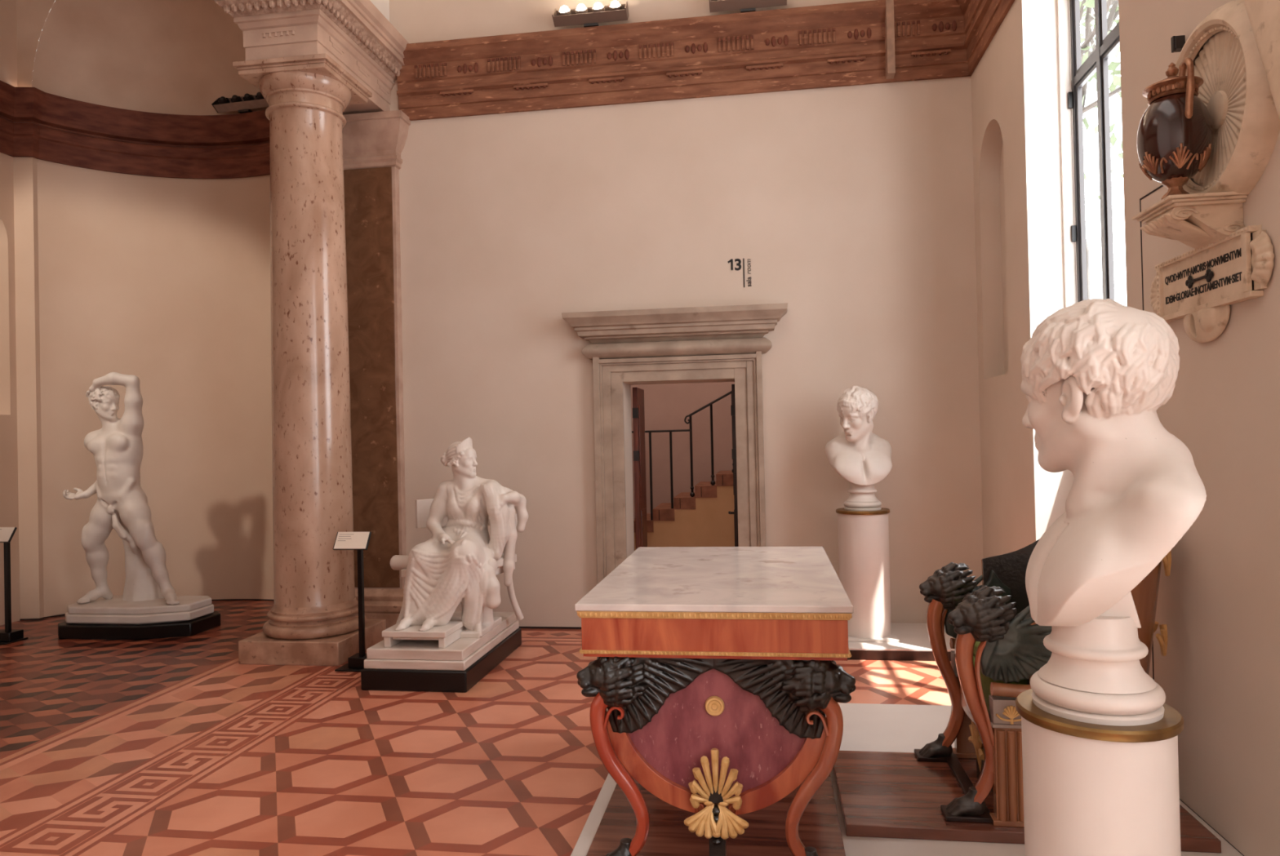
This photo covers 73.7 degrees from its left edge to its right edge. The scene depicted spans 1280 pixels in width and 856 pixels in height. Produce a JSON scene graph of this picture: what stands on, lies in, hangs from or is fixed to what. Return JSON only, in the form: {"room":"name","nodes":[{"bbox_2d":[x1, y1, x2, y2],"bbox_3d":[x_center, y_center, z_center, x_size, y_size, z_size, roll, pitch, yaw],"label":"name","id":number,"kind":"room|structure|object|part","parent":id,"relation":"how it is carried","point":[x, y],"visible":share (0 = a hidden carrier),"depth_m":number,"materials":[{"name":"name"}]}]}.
{"room":"museum","nodes":[
{"label":"museum","id":0,"kind":"room"},
{"bbox_2d":[0,0,20,625],"bbox_3d":[-5.125,-1.865,2.918,3.460,7.250,10.260,-1,-1,8],"label":"wall","id":1,"kind":"structure","parent":0,"point":[9,503],"depth_m":8.06,"materials":[{"name":"paint"}]},
{"bbox_2d":[0,80,270,178],"bbox_3d":[-5.066,-2.968,3.391,3.190,0.640,11.200,-1,-1,8],"label":"trim","id":2,"kind":"structure","parent":1,"relation":"attached to","point":[37,123],"depth_m":8.67,"materials":[{"name":"brown wood"}]},
{"bbox_2d":[211,91,268,113],"bbox_3d":[-4.071,-3.345,8.766,0.620,0.191,0.181,-1,-1,12],"label":"uplighter","id":3,"kind":"object","parent":2,"relation":"on","point":[244,104],"visible":0.93,"depth_m":8.73,"materials":[{"name":"grey metal"}]},
{"bbox_3d":[-4.368,-3.340,8.835,0.010,0.105,0.160,-1,43,12],"label":"plate","id":4,"kind":"part","parent":3,"relation":"part of","materials":[{"name":"grey metal"}]},
{"bbox_2d":[217,96,230,103],"bbox_3d":[-4.284,-3.353,8.805,0.104,0.125,0.125,-1,-1,8],"label":"lamp","id":5,"kind":"object","parent":3,"relation":"attached to","point":[222,100],"depth_m":8.76,"materials":[{"name":"grey"}]},
{"bbox_2d":[230,94,242,102],"bbox_3d":[-4.144,-3.357,8.774,0.104,0.125,0.125,-1,-1,8],"label":"lamp","id":6,"kind":"object","parent":3,"relation":"attached to","point":[235,99],"depth_m":8.73,"materials":[{"name":"grey"}]},
{"bbox_2d":[242,93,254,101],"bbox_3d":[-4.005,-3.360,8.744,0.104,0.125,0.125,-1,-1,8],"label":"lamp","id":7,"kind":"object","parent":3,"relation":"attached to","point":[247,97],"depth_m":8.70,"materials":[{"name":"grey"}]},
{"bbox_2d":[254,91,264,99],"bbox_3d":[-3.865,-3.363,8.713,0.104,0.125,0.125,-1,-1,8],"label":"lamp","id":8,"kind":"object","parent":3,"relation":"attached to","point":[259,95],"depth_m":8.66,"materials":[{"name":"grey"}]},
{"bbox_2d":[16,0,267,115],"bbox_3d":[-4.280,-4.848,8.452,6.400,3.200,0.980,-1,-1,8],"label":"ceiling","id":9,"kind":"structure","parent":0,"point":[159,56],"depth_m":8.62,"materials":[{"name":"beige paint"}]},
{"bbox_2d":[369,0,389,21],"bbox_3d":[-3.179,-2.287,2.538,0.560,8.000,10.070,-1,-1,8],"label":"wall","id":10,"kind":"structure","parent":0,"point":[383,6],"depth_m":7.37,"materials":[{"name":"beige paint"}]},
{"bbox_2d":[213,0,408,114],"bbox_3d":[-2.589,-3.025,6.810,1.030,0.580,1.455,-1,-1,8],"label":"trim","id":11,"kind":"structure","parent":10,"relation":"attached to","point":[355,34],"depth_m":6.41,"materials":[{"name":"beige stone"}]},
{"bbox_2d":[0,600,951,855],"bbox_3d":[-2.139,1.701,3.579,9.310,0.002,12.720,-1,-1,8],"label":"floor","id":12,"kind":"structure","parent":0,"point":[171,746],"depth_m":4.52,"materials":[{"name":"orange tile"}]},
{"bbox_2d":[0,527,28,644],"bbox_3d":[-5.388,1.324,7.223,0.256,0.966,0.220,-1,-1,8],"label":"stand","id":13,"kind":"object","parent":12,"relation":"on","point":[9,636],"visible":1,"depth_m":7.19,"materials":[{"name":"black metal"}]},
{"bbox_3d":[-5.340,1.338,7.206,0.033,0.765,0.033,-1,-1,8],"label":"post","id":14,"kind":"part","parent":13,"relation":"part of","materials":[{"name":"black metal"}]},
{"bbox_3d":[-5.402,0.903,7.199,0.256,0.122,0.084,-1,-1,8],"label":"panel","id":15,"kind":"part","parent":13,"relation":"part of","materials":[{"name":"white"}]},
{"bbox_2d":[57,372,220,639],"bbox_3d":[-4.422,0.647,7.529,1.235,2.282,0.679,-1,-1,8],"label":"statue","id":16,"kind":"object","parent":12,"relation":"on","point":[148,607],"visible":1,"depth_m":7.44,"materials":[{"name":"white stone"}]},
{"bbox_2d":[232,53,386,666],"bbox_3d":[-2.564,-0.499,6.647,0.790,4.475,0.790,-1,-1,8],"label":"column","id":17,"kind":"structure","parent":12,"relation":"on","point":[313,615],"depth_m":6.40,"materials":[{"name":"stone"}]},
{"bbox_2d":[333,532,371,671],"bbox_3d":[-2.047,1.235,6.136,0.256,0.976,0.220,-1,-1,8],"label":"stand","id":18,"kind":"object","parent":12,"relation":"on","point":[358,541],"visible":0.8,"depth_m":6.10,"materials":[{"name":"black metal"}]},
{"bbox_3d":[-2.061,0.809,6.112,0.256,0.122,0.084,-1,-1,8],"label":"panel","id":19,"kind":"part","parent":18,"relation":"part of","materials":[{"name":"white"}]},
{"bbox_3d":[-1.999,1.249,6.118,0.033,0.775,0.033,-1,-1,8],"label":"post","id":20,"kind":"part","parent":18,"relation":"part of","materials":[{"name":"black metal"}]},
{"bbox_2d":[360,437,528,693],"bbox_3d":[-1.332,0.887,6.131,0.990,1.640,1.255,-1,-1,8],"label":"seated statue","id":21,"kind":"object","parent":12,"relation":"on","point":[431,646],"visible":1,"depth_m":5.82,"materials":[{"name":"white stone"}]},
{"bbox_2d":[390,553,516,571],"bbox_3d":[-1.344,0.974,6.258,0.855,0.110,0.475,-1,-1,20],"label":"cushion","id":22,"kind":"object","parent":21,"relation":"on","point":[494,562],"depth_m":6.14,"materials":[{"name":"stone"}]},
{"bbox_2d":[631,391,734,551],"bbox_3d":[0.800,0.554,8.696,2.530,2.260,0.754,-1,-1,8],"label":"staircase","id":23,"kind":"structure","parent":12,"relation":"on","point":[700,517],"depth_m":8.36,"materials":[{"name":"stone"}]},
{"bbox_3d":[0.520,-0.268,8.385,1.605,0.610,0.040,-1,-1,8],"label":"handrail","id":24,"kind":"part","parent":23,"relation":"part of","materials":[{"name":"black metal"}]},
{"bbox_2d":[847,622,955,661],"bbox_3d":[1.875,1.598,6.423,1.568,0.077,0.854,-1,-1,8],"label":"display platform","id":25,"kind":"object","parent":12,"relation":"on","point":[913,644],"visible":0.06,"depth_m":6.06,"materials":[{"name":"white paint"}]},
{"bbox_2d":[848,628,898,642],"bbox_3d":[1.702,1.553,6.436,0.425,0.019,0.430,-1,-1,8],"label":"base plate","id":26,"kind":"object","parent":25,"relation":"on","point":[892,638],"visible":0.29,"depth_m":6.23,"materials":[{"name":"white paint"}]},
{"bbox_2d":[835,507,891,638],"bbox_3d":[1.691,1.079,6.436,0.396,0.930,0.396,-1,-1,8],"label":"pedestal","id":27,"kind":"object","parent":26,"relation":"on","point":[864,562],"visible":0.82,"depth_m":6.27,"materials":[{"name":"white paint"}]},
{"bbox_2d":[824,386,892,511],"bbox_3d":[1.681,0.147,6.477,0.501,0.934,0.340,-1,-1,-5],"label":"bust","id":28,"kind":"object","parent":27,"relation":"on","point":[862,458],"visible":1,"depth_m":6.37,"materials":[{"name":"white stone"}]},
{"bbox_2d":[570,703,1242,855],"bbox_3d":[0.924,1.596,2.902,2.425,0.057,4.030,-1,-1,8],"label":"display platform","id":29,"kind":"object","parent":12,"relation":"on","point":[867,727],"visible":0.1,"depth_m":3.83,"materials":[{"name":"white paint"}]},
{"bbox_2d":[586,774,845,855],"bbox_3d":[0.308,1.582,3.361,0.950,0.005,2.960,-1,-1,8],"label":"board","id":30,"kind":"object","parent":29,"relation":"on","point":[819,827],"visible":0.16,"depth_m":3.35,"materials":[{"name":"brown wood"}]},
{"bbox_2d":[574,546,855,855],"bbox_3d":[0.374,1.106,3.783,0.993,0.952,1.668,-1,-1,8],"label":"table","id":31,"kind":"object","parent":30,"relation":"on","point":[715,680],"visible":1,"depth_m":3.07,"materials":[{"name":"wood"}]},
{"bbox_3d":[-0.072,1.264,3.092,0.207,0.621,0.060,-1,-1,8],"label":"leg","id":32,"kind":"part","parent":31,"relation":"part of","materials":[{"name":"red wood"}]},
{"bbox_3d":[0.365,0.669,3.787,0.976,0.025,1.561,-1,-1,8],"label":"beaded moulding","id":33,"kind":"part","parent":31,"relation":"part of","materials":[{"name":"gold metal"}]},
{"bbox_3d":[0.368,0.806,3.785,0.965,0.013,1.551,-1,-1,8],"label":"beaded moulding","id":34,"kind":"part","parent":31,"relation":"part of","materials":[{"name":"gold metal"}]},
{"bbox_3d":[0.368,0.819,3.785,0.937,0.012,1.521,-1,-1,8],"label":"rail","id":35,"kind":"part","parent":31,"relation":"part of","materials":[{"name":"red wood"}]},
{"bbox_3d":[0.276,1.094,3.112,0.739,0.501,0.032,-1,-1,8],"label":"porphyry panel","id":36,"kind":"part","parent":31,"relation":"part of","materials":[{"name":"stone"}]},
{"bbox_3d":[0.610,1.248,2.992,0.207,0.621,0.060,-1,-1,8],"label":"leg","id":37,"kind":"part","parent":31,"relation":"part of","materials":[{"name":"brown wood"}]},
{"bbox_2d":[832,751,1221,853],"bbox_3d":[1.508,1.538,3.577,1.328,0.044,0.785,-1,-1,8],"label":"board","id":38,"kind":"object","parent":29,"relation":"on","point":[882,794],"visible":0.45,"depth_m":3.46,"materials":[{"name":"brown wood"}]},
{"bbox_2d":[914,538,1171,827],"bbox_3d":[1.699,0.975,3.594,0.962,1.093,0.825,-1,-1,8],"label":"armchair","id":39,"kind":"object","parent":38,"relation":"on","point":[998,646],"visible":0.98,"depth_m":3.31,"materials":[{"name":"brown wood"}]},
{"bbox_3d":[1.427,1.129,3.937,0.189,0.688,0.086,-1,-1,8],"label":"leg","id":40,"kind":"part","parent":39,"relation":"part of","materials":[{"name":"brown wood"}]},
{"bbox_3d":[1.684,1.003,3.950,0.473,0.057,0.075,-1,-1,12],"label":"rail","id":41,"kind":"part","parent":39,"relation":"part of","materials":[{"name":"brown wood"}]},
{"bbox_3d":[1.322,1.512,3.637,0.178,0.018,0.720,-1,-1,8],"label":"rail","id":42,"kind":"part","parent":39,"relation":"part of","materials":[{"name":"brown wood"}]},
{"bbox_3d":[1.694,1.180,3.585,0.617,0.074,0.562,-1,-1,8],"label":"seat rail","id":43,"kind":"part","parent":39,"relation":"part of","materials":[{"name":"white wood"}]},
{"bbox_3d":[1.337,1.125,3.324,0.189,0.688,0.086,-1,-1,8],"label":"leg","id":44,"kind":"part","parent":39,"relation":"part of","materials":[{"name":"brown wood"}]},
{"bbox_3d":[1.457,1.367,3.618,0.032,0.300,0.140,-1,-1,8],"label":"post","id":45,"kind":"part","parent":39,"relation":"part of","materials":[{"name":"brown wood"}]},
{"bbox_2d":[973,641,1027,714],"bbox_3d":[1.690,1.012,3.586,0.605,0.260,0.540,-1,-1,8],"label":"seat cushion","id":46,"kind":"object","parent":39,"relation":"on","point":[986,682],"depth_m":3.40,"materials":[{"name":"green fabric"}]},
{"bbox_3d":[1.579,0.998,3.240,0.473,0.057,0.075,-1,-1,5],"label":"rail","id":47,"kind":"part","parent":39,"relation":"part of","materials":[{"name":"brown wood"}]},
{"bbox_2d":[1015,688,1183,855],"bbox_3d":[1.112,1.114,2.058,0.358,0.882,0.358,-1,-1,8],"label":"pedestal","id":48,"kind":"object","parent":29,"relation":"on","point":[1089,789],"visible":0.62,"depth_m":1.92,"materials":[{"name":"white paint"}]},
{"bbox_2d":[1020,298,1206,726],"bbox_3d":[1.121,0.178,2.054,0.353,0.989,0.523,-1,-1,10],"label":"bust","id":49,"kind":"object","parent":48,"relation":"on","point":[1096,374],"visible":1,"depth_m":1.96,"materials":[{"name":"white stone"}]},
{"bbox_2d":[13,0,983,627],"bbox_3d":[-1.291,-2.278,7.916,9.310,8.000,1.140,-1,-1,8],"label":"wall","id":50,"kind":"structure","parent":0,"point":[851,208],"depth_m":7.27,"materials":[{"name":"paint"}]},
{"bbox_2d":[343,166,406,589],"bbox_3d":[-2.363,-0.433,7.450,0.580,3.690,0.092,-1,-1,8],"label":"pilaster","id":51,"kind":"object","parent":50,"relation":"attached to","point":[371,195],"depth_m":7.39,"materials":[{"name":"stone"}]},
{"bbox_2d":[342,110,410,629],"bbox_3d":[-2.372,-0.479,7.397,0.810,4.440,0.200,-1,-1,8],"label":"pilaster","id":52,"kind":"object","parent":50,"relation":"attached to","point":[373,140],"depth_m":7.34,"materials":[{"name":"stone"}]},
{"bbox_2d":[632,386,647,549],"bbox_3d":[0.010,0.655,7.777,0.050,2.035,0.480,-1,-1,8],"label":"door","id":53,"kind":"structure","parent":50,"relation":"in","point":[638,415],"depth_m":7.64,"materials":[{"name":"brown wood"}]},
{"bbox_2d":[561,302,787,584],"bbox_3d":[0.323,0.354,7.074,1.830,2.656,0.445,-1,-1,8],"label":"trim","id":54,"kind":"structure","parent":50,"relation":"attached to","point":[728,341],"depth_m":7.01,"materials":[{"name":"stone"}]},
{"bbox_2d":[728,384,738,546],"bbox_3d":[0.845,0.636,7.635,0.090,2.035,0.520,-1,-1,8],"label":"door","id":55,"kind":"structure","parent":50,"relation":"in","point":[735,513],"depth_m":7.44,"materials":[{"name":"brown wood"}]},
{"bbox_2d":[727,257,751,287],"bbox_3d":[0.819,-1.278,7.032,0.190,0.240,0.003,-1,-1,8],"label":"room sign","id":56,"kind":"object","parent":50,"relation":"attached to","point":[739,264],"visible":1,"depth_m":7.03,"materials":[{"name":"black metal"}]},
{"bbox_2d":[631,382,734,519],"bbox_3d":[0.484,-0.311,8.507,4.500,4.000,2.030,-1,-1,8],"label":"wall","id":57,"kind":"structure","parent":0,"point":[666,406],"depth_m":9.53,"materials":[{"name":"beige paint"}]},
{"bbox_2d":[970,0,1235,679],"bbox_3d":[2.069,-2.410,1.768,0.330,8.000,10.070,-1,-1,8],"label":"wall","id":58,"kind":"structure","parent":0,"point":[1147,28],"depth_m":5.79,"materials":[{"name":"paint"}]},
{"bbox_2d":[19,599,1244,855],"bbox_3d":[0.435,1.615,4.221,6.556,0.072,13.481,-1,-1,-32],"label":"baseboard","id":59,"kind":"structure","parent":58,"relation":"attached to","point":[545,628],"depth_m":7.27,"materials":[{"name":"black"}]},
{"bbox_2d":[396,0,1014,120],"bbox_3d":[-0.475,-3.085,2.146,4.780,0.630,10.070,-1,-1,8],"label":"trim","id":60,"kind":"structure","parent":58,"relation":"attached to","point":[873,42],"depth_m":7.03,"materials":[{"name":"wood"}]},
{"bbox_2d":[551,0,628,26],"bbox_3d":[-0.411,-3.446,7.111,0.620,0.191,0.180,-1,-1,8],"label":"uplighter","id":61,"kind":"object","parent":60,"relation":"on","point":[590,16],"visible":1,"depth_m":7.07,"materials":[{"name":"brown metal"}]},
{"bbox_3d":[-0.712,-3.441,7.159,0.010,0.105,0.160,-1,43,8],"label":"plate","id":62,"kind":"part","parent":61,"relation":"part of","materials":[{"name":"brown metal"}]},
{"bbox_2d":[558,5,571,15],"bbox_3d":[-0.625,-3.455,7.135,0.104,0.127,0.126,-1,-1,8],"label":"lamp","id":63,"kind":"object","parent":61,"relation":"attached to","point":[564,11],"depth_m":7.08,"materials":[{"name":"beige glass"}]},
{"bbox_2d":[575,4,587,13],"bbox_3d":[-0.483,-3.459,7.114,0.104,0.127,0.126,-1,-1,8],"label":"lamp","id":64,"kind":"object","parent":61,"relation":"attached to","point":[581,9],"depth_m":7.06,"materials":[{"name":"beige glass"}]},
{"bbox_2d":[591,2,604,12],"bbox_3d":[-0.342,-3.462,7.093,0.104,0.127,0.126,-1,-1,8],"label":"lamp","id":65,"kind":"object","parent":61,"relation":"attached to","point":[597,7],"depth_m":7.04,"materials":[{"name":"beige glass"}]},
{"bbox_2d":[608,0,622,10],"bbox_3d":[-0.201,-3.465,7.072,0.104,0.127,0.126,-1,-1,8],"label":"lamp","id":66,"kind":"object","parent":61,"relation":"attached to","point":[615,6],"depth_m":7.02,"materials":[{"name":"beige glass"}]},
{"bbox_3d":[-0.109,-3.455,7.071,0.010,0.105,0.160,-1,43,8],"label":"plate","id":67,"kind":"part","parent":61,"relation":"part of","materials":[{"name":"brown metal"}]},
{"bbox_2d":[709,0,786,12],"bbox_3d":[0.875,-3.476,6.922,0.620,0.191,0.180,-1,-1,8],"label":"uplighter","id":68,"kind":"object","parent":60,"relation":"on","point":[744,6],"visible":0.98,"depth_m":6.90,"materials":[{"name":"brown metal"}]},
{"bbox_2d":[1022,0,1119,541],"bbox_3d":[2.539,-0.595,4.675,0.332,4.406,1.458,-1,-1,8],"label":"window","id":69,"kind":"structure","parent":58,"relation":"in","point":[1106,44],"depth_m":5.40,"materials":[{"name":"white glass"}]},
{"bbox_2d":[1170,35,1185,52],"bbox_3d":[2.127,-1.521,3.376,0.040,0.060,0.040,-1,-1,8],"label":"clamp","id":70,"kind":"object","parent":58,"relation":"attached to","point":[1178,42],"visible":0.91,"depth_m":3.36,"materials":[{"name":"black metal"}]},
{"bbox_2d":[1139,130,1279,855],"bbox_3d":[2.091,0.256,2.680,0.014,2.562,2.214,-1,-1,8],"label":"wall panel","id":71,"kind":"object","parent":58,"relation":"attached to","point":[1219,602],"visible":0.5,"depth_m":3.11,"materials":[{"name":"paint"}]},
{"bbox_2d":[1131,191,1249,248],"bbox_3d":[1.998,-0.741,3.107,0.264,0.147,0.310,-1,-1,8],"label":"wall bracket","id":72,"kind":"object","parent":71,"relation":"attached to","point":[1197,220],"visible":1,"depth_m":3.00,"materials":[{"name":"stone"}]},
{"bbox_2d":[1137,57,1212,199],"bbox_3d":[1.949,-1.076,3.116,0.235,0.523,0.235,-1,-1,-29],"label":"urn","id":73,"kind":"object","parent":72,"relation":"on","point":[1175,132],"visible":0.97,"depth_m":3.04,"materials":[{"name":"polished dark red-brown stone"},{"name":"bronze"}]},
{"bbox_3d":[1.932,-1.197,3.019,0.031,0.219,0.093,-1,-1,8],"label":"handle","id":74,"kind":"part","parent":73,"relation":"part of","materials":[{"name":"brown metal"}]},
{"bbox_2d":[1131,191,1249,223],"bbox_3d":[1.994,-0.798,3.108,0.258,0.034,0.310,-1,-1,8],"label":"shelf","id":75,"kind":"object","parent":72,"relation":"attached to","point":[1220,200],"depth_m":2.99,"materials":[{"name":"stone"}]},
{"bbox_2d":[1149,224,1274,342],"bbox_3d":[2.120,-0.502,3.224,0.056,0.359,0.875,-1,-1,8],"label":"tablet","id":76,"kind":"object","parent":71,"relation":"attached to","point":[1199,286],"visible":1,"depth_m":3.13,"materials":[{"name":"stone"}]},
{"bbox_2d":[1175,0,1279,195],"bbox_3d":[2.069,-1.142,3.064,0.104,0.711,0.695,-1,-1,8],"label":"marble tondo","id":77,"kind":"object","parent":58,"relation":"attached to","point":[1235,91],"visible":0.66,"depth_m":2.93,"materials":[{"name":"beige stone"}]},
{"bbox_2d":[1243,0,1279,119],"bbox_3d":[1.961,-1.300,2.504,0.146,0.790,0.594,-1,-1,8],"label":"marble block","id":78,"kind":"object","parent":58,"relation":"attached to","point":[1264,15],"visible":1,"depth_m":2.59,"materials":[{"name":"beige stone"}]},
{"label":"outside","id":79,"kind":"structure","parent":0,"visible":0},
{"bbox_2d":[1080,0,1123,299],"bbox_3d":[5.207,-3.688,11.093,8.854,12.608,5.491,-2,-1,26],"label":"tree","id":80,"kind":"object","parent":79,"point":[1113,11],"visible":0.05,"depth_m":10.09,"materials":[{"name":"green plant"}]}
]}

